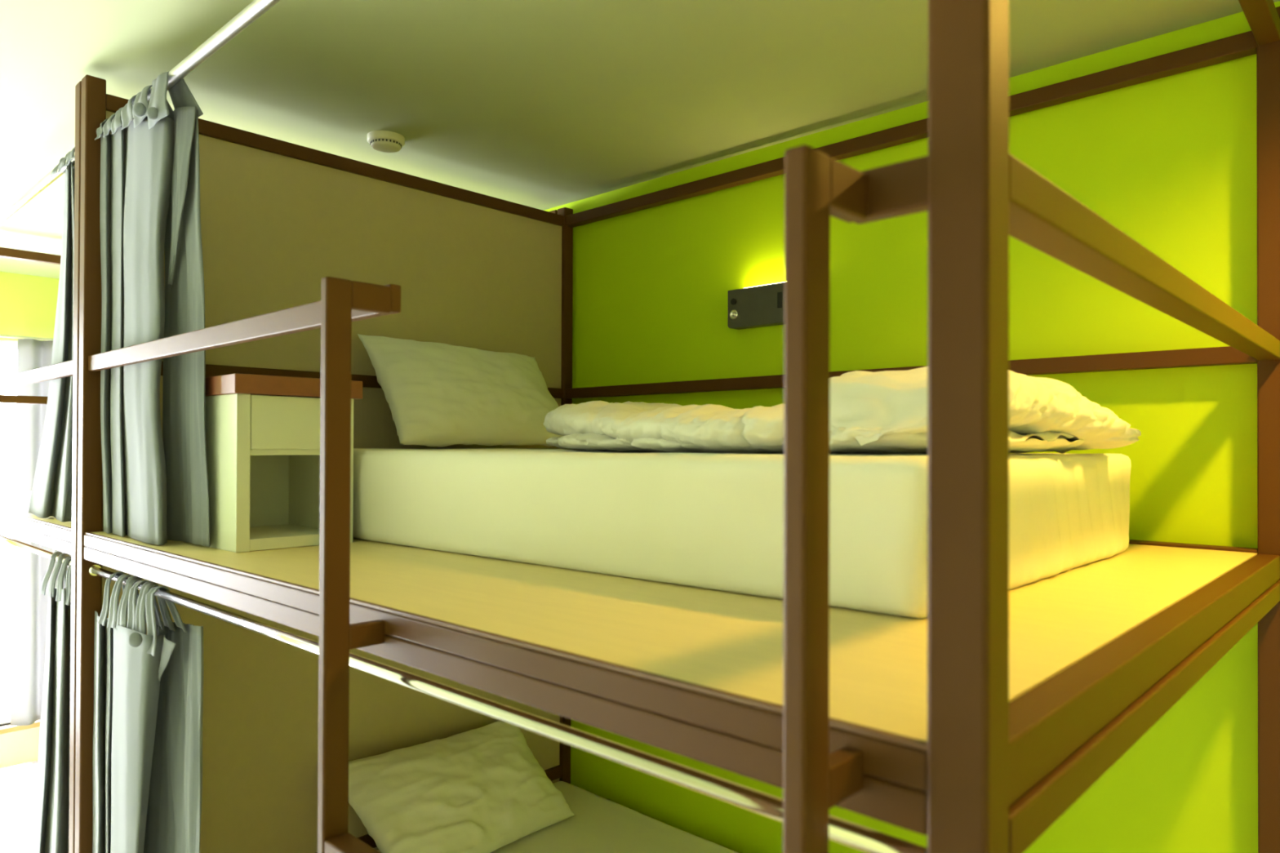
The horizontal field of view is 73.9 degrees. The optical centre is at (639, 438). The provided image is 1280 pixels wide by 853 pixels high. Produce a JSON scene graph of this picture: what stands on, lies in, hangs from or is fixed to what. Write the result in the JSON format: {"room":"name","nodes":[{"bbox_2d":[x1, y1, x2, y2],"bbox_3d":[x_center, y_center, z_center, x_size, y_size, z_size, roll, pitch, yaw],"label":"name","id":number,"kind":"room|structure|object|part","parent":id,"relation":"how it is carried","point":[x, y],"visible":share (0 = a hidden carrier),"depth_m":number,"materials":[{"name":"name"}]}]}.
{"room":"dormitory","nodes":[
{"label":"dormitory","id":0,"kind":"room"},
{"bbox_2d":[0,271,59,341],"bbox_3d":[-4.162,0.496,4.283,0.200,2.890,3.975,0,-1,43],"label":"wall","id":1,"kind":"structure","parent":0,"point":[28,303],"depth_m":4.85,"materials":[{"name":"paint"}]},
{"bbox_2d":[0,722,39,768],"bbox_3d":[-4.077,1.772,4.364,0.206,0.340,2.330,0,-1,43],"label":"trim","id":2,"kind":"structure","parent":1,"relation":"attached to","point":[20,747],"depth_m":4.82,"materials":[{"name":"white paint"}]},
{"bbox_2d":[0,340,40,734],"bbox_3d":[-4.017,0.534,4.321,0.160,2.195,2.390,0,-1,43],"label":"window","id":3,"kind":"structure","parent":1,"relation":"in","point":[5,717],"depth_m":4.81,"materials":[{"name":"white paint"}]},
{"bbox_3d":[-4.053,0.519,4.356,0.060,2.165,2.330,0,-1,43],"label":"frame","id":4,"kind":"part","parent":3,"relation":"part of","materials":[{"name":"white paint"}]},
{"bbox_3d":[-3.999,1.617,4.293,0.100,0.030,2.390,0,-1,43],"label":"sill","id":5,"kind":"part","parent":3,"relation":"part of","materials":[{"name":"white wood"}]},
{"bbox_2d":[0,334,71,725],"bbox_3d":[-3.940,0.506,4.263,0.072,2.180,2.450,0,-1,43],"label":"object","id":6,"kind":"object","parent":1,"relation":"hanging from","point":[29,606],"visible":0.21,"depth_m":4.78,"materials":[{"name":"white sheer fabric"}]},
{"bbox_2d":[0,0,1218,279],"bbox_3d":[-1.200,-0.958,1.461,7.990,0.008,3.870,0,-1,43],"label":"ceiling","id":7,"kind":"structure","parent":1,"relation":"attached to","point":[523,102],"depth_m":2.19,"materials":[{"name":"paint"}]},
{"bbox_2d":[367,130,404,152],"bbox_3d":[-0.793,-0.927,2.657,0.112,0.044,0.112,0,-1,43],"label":"smoke detector","id":8,"kind":"object","parent":7,"relation":"attached to","point":[385,141],"visible":1,"depth_m":2.62,"materials":[{"name":"beige plastic"}]},
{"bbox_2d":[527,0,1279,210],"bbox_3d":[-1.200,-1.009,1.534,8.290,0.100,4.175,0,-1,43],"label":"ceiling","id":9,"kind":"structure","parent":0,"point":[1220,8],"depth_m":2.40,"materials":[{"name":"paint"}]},
{"bbox_2d":[543,0,1279,852],"bbox_3d":[0.185,0.502,3.011,8.290,2.890,0.100,0,-1,43],"label":"wall","id":10,"kind":"structure","parent":0,"point":[1170,162],"depth_m":2.09,"materials":[{"name":"green paint"}]},
{"bbox_2d":[727,281,784,329],"bbox_3d":[0.412,-0.427,2.707,0.307,0.128,0.050,0,-1,43],"label":"wall lamp","id":11,"kind":"object","parent":10,"relation":"attached to","point":[763,305],"visible":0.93,"depth_m":2.72,"materials":[{"name":"grey metal"}]},
{"bbox_2d":[729,309,737,319],"bbox_3d":[0.306,-0.406,2.777,0.033,0.033,0.009,0,-1,43],"label":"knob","id":12,"kind":"object","parent":11,"relation":"attached to","point":[733,313],"depth_m":2.78,"materials":[{"name":"silver metal"}]},
{"bbox_2d":[777,291,782,308],"bbox_3d":[0.436,-0.434,2.660,0.018,0.050,0.004,0,-1,43],"label":"switch","id":13,"kind":"object","parent":11,"relation":"attached to","point":[779,293],"depth_m":2.66,"materials":[{"name":"black plastic"}]},
{"bbox_3d":[-1.211,1.981,1.511,8.290,0.100,4.175,0,-1,43],"label":"floor","id":14,"kind":"structure","parent":0,"visible":0},
{"bbox_2d":[0,80,557,852],"bbox_3d":[-1.738,0.517,3.523,2.291,2.854,1.740,0,-1,43],"label":"bunk bed","id":15,"kind":"object","parent":14,"relation":"on","point":[18,784],"visible":0.16,"depth_m":2.50,"materials":[{"name":"brown wood"},{"name":"beige laminate"}]},
{"bbox_3d":[-2.528,-0.179,4.326,0.042,0.036,1.566,0,-1,43],"label":"foot rail","id":16,"kind":"part","parent":15,"relation":"part of","materials":[{"name":"brown"}]},
{"bbox_3d":[-2.525,-0.852,4.331,0.040,0.040,1.566,0,-1,43],"label":"rail","id":17,"kind":"part","parent":15,"relation":"part of","materials":[{"name":"brown wood"}]},
{"bbox_2d":[0,534,71,565],"bbox_3d":[-2.255,0.336,2.970,2.200,0.028,0.028,0,-1,43],"label":"curtain rod","id":18,"kind":"object","parent":15,"relation":"attached to","point":[27,547],"visible":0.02,"depth_m":2.59,"materials":[{"name":"silver metal"}]},
{"bbox_2d":[31,551,71,852],"bbox_3d":[-1.693,0.906,2.435,0.641,1.180,0.065,0,-1,43],"label":"curtain","id":19,"kind":"object","parent":18,"relation":"hanging from","point":[51,815],"visible":0.76,"depth_m":2.35,"materials":[{"name":"grey fabric"}]},
{"bbox_3d":[-1.977,-0.188,2.704,1.436,0.038,0.018,0,-1,43],"label":"guard rail","id":20,"kind":"part","parent":15,"relation":"part of","materials":[{"name":"brown"}]},
{"bbox_2d":[0,151,75,224],"bbox_3d":[-2.233,-0.781,2.986,2.216,0.038,0.038,0,-1,43],"label":"curtain rod","id":21,"kind":"object","parent":15,"relation":"attached to","point":[46,180],"visible":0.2,"depth_m":2.68,"materials":[{"name":"white metal"}]},
{"bbox_2d":[27,146,75,522],"bbox_3d":[-1.677,-0.285,2.462,0.708,1.038,0.067,0,-1,43],"label":"curtain","id":22,"kind":"object","parent":21,"relation":"hanging from","point":[51,490],"visible":0.65,"depth_m":2.44,"materials":[{"name":"grey fabric"}]},
{"bbox_3d":[-1.439,0.508,2.199,0.046,2.854,0.046,0,-1,43],"label":"post","id":23,"kind":"part","parent":15,"relation":"part of","materials":[{"name":"brown"}]},
{"bbox_3d":[-0.339,0.521,3.376,0.046,2.854,0.046,0,-1,43],"label":"post","id":24,"kind":"part","parent":15,"relation":"part of","materials":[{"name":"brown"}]},
{"bbox_2d":[74,0,1279,852],"bbox_3d":[-0.057,0.511,1.954,2.291,2.854,1.740,0,-1,43],"label":"bunk bed","id":25,"kind":"object","parent":14,"relation":"on","point":[973,725],"visible":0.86,"depth_m":1.11,"materials":[{"name":"brown wood"}]},
{"bbox_3d":[-1.399,0.508,2.162,0.046,2.854,0.046,0,-1,43],"label":"post","id":26,"kind":"part","parent":25,"relation":"part of","materials":[{"name":"brown wood"}]},
{"bbox_2d":[109,0,279,134],"bbox_3d":[-0.564,-0.787,1.427,2.216,0.038,0.038,0,-1,43],"label":"curtain rod","id":27,"kind":"object","parent":25,"relation":"attached to","point":[255,9],"visible":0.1,"depth_m":1.66,"materials":[{"name":"white metal"}]},
{"bbox_2d":[94,70,209,546],"bbox_3d":[-1.149,-0.287,1.972,0.584,1.038,0.105,0,-1,43],"label":"curtain","id":28,"kind":"object","parent":27,"relation":"hanging from","point":[155,482],"visible":0.94,"depth_m":1.92,"materials":[{"name":"grey fabric"}]},
{"bbox_3d":[-0.861,-0.192,1.661,1.436,0.038,0.018,0,-1,43],"label":"guard rail","id":29,"kind":"part","parent":25,"relation":"part of","materials":[{"name":"brown"}]},
{"bbox_2d":[204,373,362,552],"bbox_3d":[-0.844,0.051,1.947,0.311,0.368,0.284,0,-1,43],"label":"nightstand","id":30,"kind":"object","parent":25,"relation":"on","point":[263,431],"visible":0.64,"depth_m":1.83,"materials":[{"name":"white paint"}]},
{"bbox_3d":[-0.926,0.070,1.859,0.291,0.328,0.028,0,-1,43],"label":"panel","id":31,"kind":"part","parent":30,"relation":"part of","materials":[{"name":"white paint"}]},
{"bbox_3d":[-0.947,0.069,2.041,0.012,0.323,0.209,0,-1,43],"label":"panel","id":32,"kind":"part","parent":30,"relation":"part of","materials":[{"name":"white paint"}]},
{"bbox_3d":[-0.846,0.222,1.945,0.290,0.024,0.209,0,-1,43],"label":"panel","id":33,"kind":"part","parent":30,"relation":"part of","materials":[{"name":"white paint"}]},
{"bbox_3d":[-0.847,0.029,1.948,0.285,0.013,0.209,0,-1,43],"label":"shelf panel","id":34,"kind":"part","parent":30,"relation":"part of","materials":[{"name":"white paint"}]},
{"bbox_3d":[-0.745,-0.035,1.854,0.017,0.114,0.206,0,-1,43],"label":"drawer","id":35,"kind":"part","parent":30,"relation":"part of","materials":[{"name":"white paint"}]},
{"bbox_3d":[-0.766,0.072,2.030,0.291,0.328,0.022,0,-1,43],"label":"panel","id":36,"kind":"part","parent":30,"relation":"part of","materials":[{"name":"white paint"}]},
{"bbox_3d":[-0.851,0.920,2.748,0.014,1.182,1.566,0,-1,43],"label":"headboard panel","id":37,"kind":"part","parent":25,"relation":"part of","materials":[{"name":"beige laminate"}]},
{"bbox_3d":[-0.848,0.038,2.754,0.014,0.407,1.566,0,-1,43],"label":"headboard panel","id":38,"kind":"part","parent":25,"relation":"part of","materials":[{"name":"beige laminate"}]},
{"bbox_3d":[-0.846,-0.522,2.758,0.014,0.640,1.566,0,-1,43],"label":"headboard panel","id":39,"kind":"part","parent":25,"relation":"part of","materials":[{"name":"beige laminate"}]},
{"bbox_3d":[-0.844,-0.858,2.761,0.040,0.040,1.566,0,-1,43],"label":"rail","id":40,"kind":"part","parent":25,"relation":"part of","materials":[{"name":"brown"}]},
{"bbox_3d":[-0.847,-0.183,2.756,0.040,0.038,1.566,0,-1,43],"label":"head rail","id":41,"kind":"part","parent":25,"relation":"part of","materials":[{"name":"brown"}]},
{"bbox_3d":[-0.852,1.284,2.744,0.040,0.046,1.566,0,-1,43],"label":"head rail","id":42,"kind":"part","parent":25,"relation":"part of","materials":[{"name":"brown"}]},
{"bbox_2d":[88,564,927,852],"bbox_3d":[-0.574,0.329,1.400,2.200,0.028,0.028,0,-1,43],"label":"curtain rod","id":43,"kind":"object","parent":25,"relation":"attached to","point":[862,838],"visible":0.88,"depth_m":0.91,"materials":[{"name":"silver metal"}]},
{"bbox_2d":[92,571,203,852],"bbox_3d":[-1.145,0.903,1.914,0.666,1.181,0.113,0,-1,42],"label":"curtain","id":44,"kind":"object","parent":43,"relation":"hanging from","point":[147,757],"visible":0.99,"depth_m":1.86,"materials":[{"name":"grey fabric"}]},
{"bbox_2d":[377,781,738,852],"bbox_3d":[0.050,1.404,2.197,2.007,0.213,1.110,0,-1,43],"label":"mattress","id":45,"kind":"object","parent":25,"relation":"on","point":[598,824],"visible":0.49,"depth_m":2.81,"materials":[{"name":"white fabric"}]},
{"bbox_2d":[348,720,574,852],"bbox_3d":[-0.566,1.137,2.703,0.329,0.323,0.785,0,-1,43],"label":"pillow","id":46,"kind":"object","parent":45,"relation":"on","point":[483,789],"visible":0.97,"depth_m":2.64,"materials":[{"name":"white fabric"}]},
{"bbox_3d":[-0.299,0.521,3.339,0.046,2.854,0.046,0,-1,43],"label":"post","id":47,"kind":"part","parent":25,"relation":"part of","materials":[{"name":"brown"}]},
{"bbox_2d":[352,447,1131,618],"bbox_3d":[-0.040,0.132,2.106,2.007,0.215,1.046,0,-1,43],"label":"mattress","id":48,"kind":"object","parent":25,"relation":"on","point":[712,521],"visible":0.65,"depth_m":1.40,"materials":[{"name":"white fabric"}]},
{"bbox_2d":[357,333,562,447],"bbox_3d":[-0.528,-0.146,2.744,0.313,0.343,0.740,0,-1,43],"label":"pillow","id":49,"kind":"object","parent":48,"relation":"on","point":[437,394],"visible":0.97,"depth_m":2.60,"materials":[{"name":"white fabric"}]},
{"bbox_2d":[542,366,1141,453],"bbox_3d":[0.234,-0.039,1.833,1.369,0.148,0.877,0,-1,43],"label":"duvet","id":50,"kind":"object","parent":48,"relation":"on","point":[886,411],"visible":0.75,"depth_m":1.35,"materials":[{"name":"white fabric"}]},
{"bbox_3d":[0.200,-0.196,0.671,0.071,0.038,0.018,0,-1,43],"label":"guard rail","id":51,"kind":"part","parent":25,"relation":"part of","materials":[{"name":"brown wood"}]},
{"bbox_3d":[0.526,-0.854,2.583,2.200,0.040,0.040,0,-1,43],"label":"rail","id":52,"kind":"part","parent":25,"relation":"part of","materials":[{"name":"brown"}]},
{"bbox_3d":[0.524,-0.180,2.578,2.200,0.038,0.040,0,-1,43],"label":"rail","id":53,"kind":"part","parent":25,"relation":"part of","materials":[{"name":"brown"}]},
{"bbox_3d":[0.242,0.502,0.629,0.046,2.854,0.046,0,-1,43],"label":"post","id":54,"kind":"part","parent":25,"relation":"part of","materials":[{"name":"brown wood"}]},
{"bbox_3d":[0.795,-0.191,1.222,0.042,0.036,1.566,0,-1,43],"label":"foot rail","id":55,"kind":"part","parent":25,"relation":"part of","materials":[{"name":"brown wood"}]},
{"bbox_3d":[0.797,-0.863,1.228,0.040,0.040,1.566,0,-1,43],"label":"rail","id":56,"kind":"part","parent":25,"relation":"part of","materials":[{"name":"brown wood"}]},
{"bbox_3d":[1.342,0.516,1.807,0.046,2.854,0.046,0,-1,43],"label":"post","id":57,"kind":"part","parent":25,"relation":"part of","materials":[{"name":"brown wood"}]}
]}

